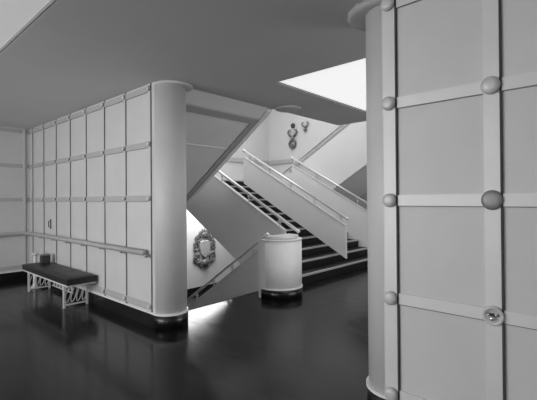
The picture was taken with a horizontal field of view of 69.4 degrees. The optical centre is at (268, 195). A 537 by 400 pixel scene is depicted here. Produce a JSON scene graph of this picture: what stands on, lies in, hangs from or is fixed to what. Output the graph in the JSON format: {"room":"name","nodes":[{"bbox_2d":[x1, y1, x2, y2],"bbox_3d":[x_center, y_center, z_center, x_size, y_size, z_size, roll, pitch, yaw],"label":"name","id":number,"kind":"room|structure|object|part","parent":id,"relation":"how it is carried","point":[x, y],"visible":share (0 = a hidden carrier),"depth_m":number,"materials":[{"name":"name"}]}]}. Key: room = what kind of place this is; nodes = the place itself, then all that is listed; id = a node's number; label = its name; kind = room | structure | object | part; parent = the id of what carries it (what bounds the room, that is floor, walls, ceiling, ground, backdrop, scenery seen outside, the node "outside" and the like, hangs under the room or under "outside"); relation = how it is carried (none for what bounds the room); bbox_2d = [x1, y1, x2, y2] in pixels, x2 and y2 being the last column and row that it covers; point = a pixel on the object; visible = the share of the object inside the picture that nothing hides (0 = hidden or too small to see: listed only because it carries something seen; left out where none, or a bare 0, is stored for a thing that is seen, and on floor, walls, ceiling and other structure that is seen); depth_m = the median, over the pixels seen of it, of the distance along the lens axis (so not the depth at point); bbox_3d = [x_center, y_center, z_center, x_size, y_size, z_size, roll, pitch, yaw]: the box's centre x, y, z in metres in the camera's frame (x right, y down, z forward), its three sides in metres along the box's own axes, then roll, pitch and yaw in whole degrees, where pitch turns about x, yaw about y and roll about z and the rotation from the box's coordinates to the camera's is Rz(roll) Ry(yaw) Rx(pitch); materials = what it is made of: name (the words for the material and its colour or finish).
{"room":"stair lobby","nodes":[
{"label":"stair lobby","id":0,"kind":"room"},
{"bbox_2d":[0,126,29,271],"bbox_3d":[-6.833,0.151,5.156,0.247,2.870,6.460,-1,-1,42],"label":"wall","id":1,"kind":"structure","parent":0,"point":[14,142],"depth_m":7.30,"materials":[{"name":"paint"}]},
{"bbox_2d":[0,270,27,281],"bbox_3d":[-6.766,1.497,5.082,0.018,0.177,6.440,-1,-1,42],"label":"baseboard","id":2,"kind":"structure","parent":1,"relation":"attached to","point":[19,274],"depth_m":7.26,"materials":[{"name":"black"}]},
{"bbox_2d":[29,81,186,313],"bbox_3d":[-2.773,0.128,6.074,4.630,2.870,0.447,-1,-1,42],"label":"wall","id":3,"kind":"structure","parent":0,"point":[112,171],"depth_m":5.04,"materials":[{"name":"paint"}]},
{"bbox_2d":[0,231,150,257],"bbox_3d":[-4.314,0.707,4.559,4.366,0.109,3.958,-1,-1,42],"label":"handrail","id":4,"kind":"object","parent":3,"relation":"attached to","point":[103,246],"visible":1,"depth_m":5.58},
{"bbox_2d":[30,274,188,329],"bbox_3d":[-2.740,1.474,6.075,4.647,0.177,0.436,-1,-1,42],"label":"baseboard","id":5,"kind":"structure","parent":3,"relation":"attached to","point":[151,319],"depth_m":4.80,"materials":[{"name":"black"}]},
{"bbox_2d":[0,0,365,128],"bbox_3d":[0.153,-1.556,4.249,11.450,0.430,14.500,-1,-1,42],"label":"ceiling","id":6,"kind":"structure","parent":0,"point":[78,55],"depth_m":3.61,"materials":[{"name":"paint"}]},
{"bbox_2d":[0,0,56,52],"bbox_3d":[-2.269,-1.365,2.058,4.100,0.048,2.000,-1,-1,42],"label":"ceiling panel","id":7,"kind":"object","parent":6,"relation":"attached to","point":[16,16],"visible":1,"depth_m":2.94,"materials":[{"name":"white"}]},
{"bbox_2d":[154,80,192,91],"bbox_3d":[-1.151,-1.312,4.676,0.470,0.035,0.470,-1,-1,42],"label":"column capital","id":8,"kind":"object","parent":6,"relation":"attached to","point":[187,86],"depth_m":4.49,"materials":[{"name":"paint"}]},
{"bbox_2d":[275,105,300,112],"bbox_3d":[0.298,-1.316,5.886,0.400,0.030,0.400,-1,-1,42],"label":"ceiling disc","id":9,"kind":"object","parent":6,"relation":"attached to","point":[285,108],"visible":1,"depth_m":5.80,"materials":[{"name":"paint"}]},
{"bbox_2d":[275,58,365,112],"bbox_3d":[1.764,-1.376,4.779,2.280,0.048,2.550,-1,-1,42],"label":"ceiling panel","id":10,"kind":"object","parent":6,"relation":"attached to","point":[343,84],"visible":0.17,"depth_m":4.75,"materials":[{"name":"white glass"}]},
{"bbox_2d":[347,0,381,30],"bbox_3d":[0.825,-1.326,2.843,0.490,0.060,0.490,-1,-1,42],"label":"column capital","id":11,"kind":"object","parent":6,"relation":"attached to","point":[357,14],"depth_m":2.77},
{"bbox_2d":[0,267,368,399],"bbox_3d":[0.158,1.679,4.243,11.500,0.300,14.500,-1,-1,42],"label":"floor","id":12,"kind":"structure","parent":0,"point":[313,345],"depth_m":3.84,"materials":[{"name":"black"}]},
{"bbox_2d":[30,252,40,287],"bbox_3d":[-3.998,1.273,6.649,0.170,0.605,0.170,-1,-1,42],"label":"stand","id":13,"kind":"object","parent":12,"relation":"on","point":[34,254],"visible":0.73,"depth_m":6.62,"materials":[{"name":"white ceramic"}]},
{"bbox_3d":[-3.998,1.276,6.649,0.064,0.500,0.064,-1,-1,42],"label":"stem","id":14,"kind":"part","parent":13,"relation":"part of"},
{"bbox_2d":[22,262,96,308],"bbox_3d":[-3.264,1.340,5.976,1.910,0.451,0.410,-1,-1,42],"label":"bench","id":15,"kind":"object","parent":12,"relation":"on","point":[65,276],"visible":0.98,"depth_m":5.60,"materials":[{"name":"black leather"}]},
{"bbox_3d":[-3.941,1.411,6.381,0.028,0.325,0.028,-1,-1,42],"label":"leg","id":16,"kind":"part","parent":15,"relation":"part of","materials":[{"name":"grey metal"}]},
{"bbox_3d":[-3.827,1.396,6.508,0.020,0.295,0.328,-1,-1,42],"label":"openwork panel","id":17,"kind":"part","parent":15,"relation":"part of","materials":[{"name":"grey metal"}]},
{"bbox_2d":[39,254,50,262],"bbox_3d":[-3.748,1.051,6.510,0.130,0.140,0.140,-1,-1,42],"label":"box","id":18,"kind":"object","parent":15,"relation":"on","point":[44,258],"visible":1,"depth_m":6.47,"materials":[{"name":"black"}]},
{"bbox_3d":[-3.264,1.229,5.977,1.870,0.021,0.390,-1,-1,42],"label":"seat frame","id":19,"kind":"part","parent":15,"relation":"part of","materials":[{"name":"grey metal"}]},
{"bbox_2d":[22,262,96,285],"bbox_3d":[-3.265,1.166,5.977,1.910,0.103,0.410,-1,-1,42],"label":"seat cushion","id":20,"kind":"object","parent":15,"relation":"on","point":[59,274],"depth_m":5.62,"materials":[{"name":"black leather"}]},
{"bbox_3d":[-2.830,1.396,5.374,0.028,0.325,0.028,-1,-1,42],"label":"leg","id":21,"kind":"part","parent":15,"relation":"part of","materials":[{"name":"grey metal"}]},
{"bbox_3d":[-2.716,1.381,5.500,0.020,0.295,0.328,-1,-1,42],"label":"openwork panel","id":22,"kind":"part","parent":15,"relation":"part of","materials":[{"name":"grey metal"}]},
{"bbox_3d":[-2.622,1.396,5.603,0.028,0.325,0.028,-1,-1,42],"label":"leg","id":23,"kind":"part","parent":15,"relation":"part of","materials":[{"name":"grey metal"}]},
{"bbox_2d":[189,291,258,309],"bbox_3d":[-0.725,1.558,5.645,0.040,0.033,1.670,-1,-1,42],"label":"trim","id":24,"kind":"structure","parent":12,"relation":"attached to","point":[256,291],"depth_m":5.71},
{"bbox_2d":[187,179,367,283],"bbox_3d":[0.196,0.733,8.826,3.418,2.314,3.450,-1,-1,42],"label":"staircase","id":25,"kind":"structure","parent":12,"relation":"on","point":[320,261],"depth_m":8.25,"materials":[{"name":"black rubber"}]},
{"bbox_2d":[187,170,299,262],"bbox_3d":[-0.822,0.254,7.380,3.562,3.243,0.077,-1,-1,42],"label":"balustrade","id":26,"kind":"object","parent":25,"relation":"attached to","point":[232,219],"visible":0.57,"depth_m":7.19,"materials":[{"name":"paint"}]},
{"bbox_3d":[-0.823,-0.374,7.381,3.551,1.986,0.077,-1,-1,42],"label":"handrail","id":27,"kind":"part","parent":26,"relation":"part of","materials":[{"name":"metal"}]},
{"bbox_2d":[242,149,348,258],"bbox_3d":[0.470,0.044,8.578,2.951,2.411,0.077,-1,-1,42],"label":"balustrade","id":28,"kind":"object","parent":25,"relation":"on","point":[326,227],"visible":1,"depth_m":8.38,"materials":[{"name":"paint"}]},
{"bbox_3d":[0.467,-0.333,8.580,2.951,1.656,0.077,-1,-1,42],"label":"handrail","id":29,"kind":"part","parent":28,"relation":"part of","materials":[{"name":"metal"}]},
{"bbox_2d":[291,157,367,246],"bbox_3d":[1.687,0.244,9.850,2.841,2.700,0.077,-1,-1,42],"label":"balustrade","id":30,"kind":"object","parent":25,"relation":"on","point":[357,215],"visible":0.67,"depth_m":9.79,"materials":[{"name":"paint"}]},
{"bbox_3d":[1.683,-0.308,9.854,2.841,1.596,0.077,-1,-1,42],"label":"handrail","id":31,"kind":"part","parent":30,"relation":"part of","materials":[{"name":"metal"}]},
{"bbox_2d":[258,233,302,299],"bbox_3d":[0.257,1.074,5.983,0.490,0.929,0.700,-1,-1,42],"label":"drum","id":32,"kind":"object","parent":12,"relation":"on","point":[279,256],"visible":1,"depth_m":5.76,"materials":[{"name":"paint"}]},
{"bbox_2d":[187,290,207,306],"bbox_3d":[-0.626,2.990,9.314,5.500,0.200,8.040,-1,-1,42],"label":"floor","id":33,"kind":"structure","parent":0,"point":[192,299],"depth_m":11.12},
{"bbox_2d":[187,116,268,288],"bbox_3d":[-2.697,-0.716,11.328,0.200,7.270,8.240,-1,-1,42],"label":"wall","id":34,"kind":"structure","parent":0,"point":[257,144],"depth_m":12.47,"materials":[{"name":"paint"}]},
{"bbox_2d":[187,283,215,294],"bbox_3d":[-2.525,2.838,11.306,0.012,0.160,7.640,-1,-1,42],"label":"baseboard","id":35,"kind":"structure","parent":34,"relation":"attached to","point":[192,290],"depth_m":11.72,"materials":[{"name":"black"}]},
{"bbox_2d":[193,228,215,267],"bbox_3d":[-1.936,1.581,11.880,0.139,1.208,0.862,-1,-1,42],"label":"relief","id":36,"kind":"object","parent":34,"relation":"attached to","point":[204,247],"visible":0.99,"depth_m":11.83,"materials":[{"name":"metal"}]},
{"bbox_3d":[-1.936,1.572,11.880,0.139,1.191,0.367,-1,-1,42],"label":"crown","id":37,"kind":"part","parent":36,"relation":"part of","materials":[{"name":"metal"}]},
{"bbox_2d":[228,157,292,164],"bbox_3d":[-2.099,-1.203,10.989,1.148,0.130,7.539,-1,-1,42],"label":"wall rail","id":38,"kind":"object","parent":34,"relation":"attached to","point":[231,159],"visible":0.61,"depth_m":13.57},
{"bbox_2d":[268,109,366,238],"bbox_3d":[4.707,-0.779,10.041,12.500,7.270,0.200,-1,-1,42],"label":"wall","id":39,"kind":"structure","parent":0,"point":[279,123],"depth_m":13.48,"materials":[{"name":"paint"}]},
{"bbox_2d":[287,123,296,148],"bbox_3d":[0.834,-2.054,13.367,0.445,0.886,0.111,-1,-1,42],"label":"wall ornament","id":40,"kind":"object","parent":39,"relation":"attached to","point":[292,146],"visible":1,"depth_m":13.32,"materials":[{"name":"metal"}]},
{"bbox_2d":[365,0,536,399],"bbox_3d":[2.368,0.058,1.408,4.385,2.870,0.452,-1,-1,42],"label":"wall","id":41,"kind":"structure","parent":0,"point":[451,85],"depth_m":2.31,"materials":[{"name":"paint"}]},
{"bbox_2d":[366,376,386,399],"bbox_3d":[2.389,1.404,1.424,4.403,0.177,0.436,-1,-1,42],"label":"baseboard","id":42,"kind":"structure","parent":41,"relation":"attached to","point":[372,394],"depth_m":2.68,"materials":[{"name":"white"}]},
{"bbox_3d":[-1.215,-0.260,10.120,3.590,0.280,7.620,-1,-1,42],"label":"floor","id":43,"kind":"structure","parent":0,"visible":0},
{"bbox_2d":[186,89,271,204],"bbox_3d":[-1.341,-0.732,6.151,2.365,2.030,1.570,-1,-1,42],"label":"flight","id":44,"kind":"object","parent":43,"relation":"on","point":[217,126],"visible":0.48,"depth_m":5.88,"materials":[{"name":"grey paint"}]},
{"bbox_2d":[282,121,366,199],"bbox_3d":[2.474,-1.403,10.528,3.850,3.017,1.980,-1,-1,42],"label":"balustrade","id":45,"kind":"object","parent":43,"relation":"on","point":[341,156],"visible":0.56,"depth_m":9.92,"materials":[{"name":"white paint"}]},
{"bbox_3d":[-1.354,2.294,6.232,1.705,1.157,1.655,-1,-1,42],"label":"staircase","id":46,"kind":"structure","parent":0,"visible":0},
{"bbox_2d":[187,232,270,308],"bbox_3d":[-0.769,1.724,6.866,2.227,2.260,0.080,-1,-1,42],"label":"balustrade","id":47,"kind":"object","parent":46,"relation":"attached to","point":[243,279],"visible":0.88,"depth_m":6.64,"materials":[{"name":"paint"}]},
{"bbox_3d":[-0.769,1.800,6.866,2.200,2.107,0.060,-1,-1,42],"label":"panel","id":48,"kind":"part","parent":47,"relation":"part of","materials":[{"name":"paint"}]}
]}

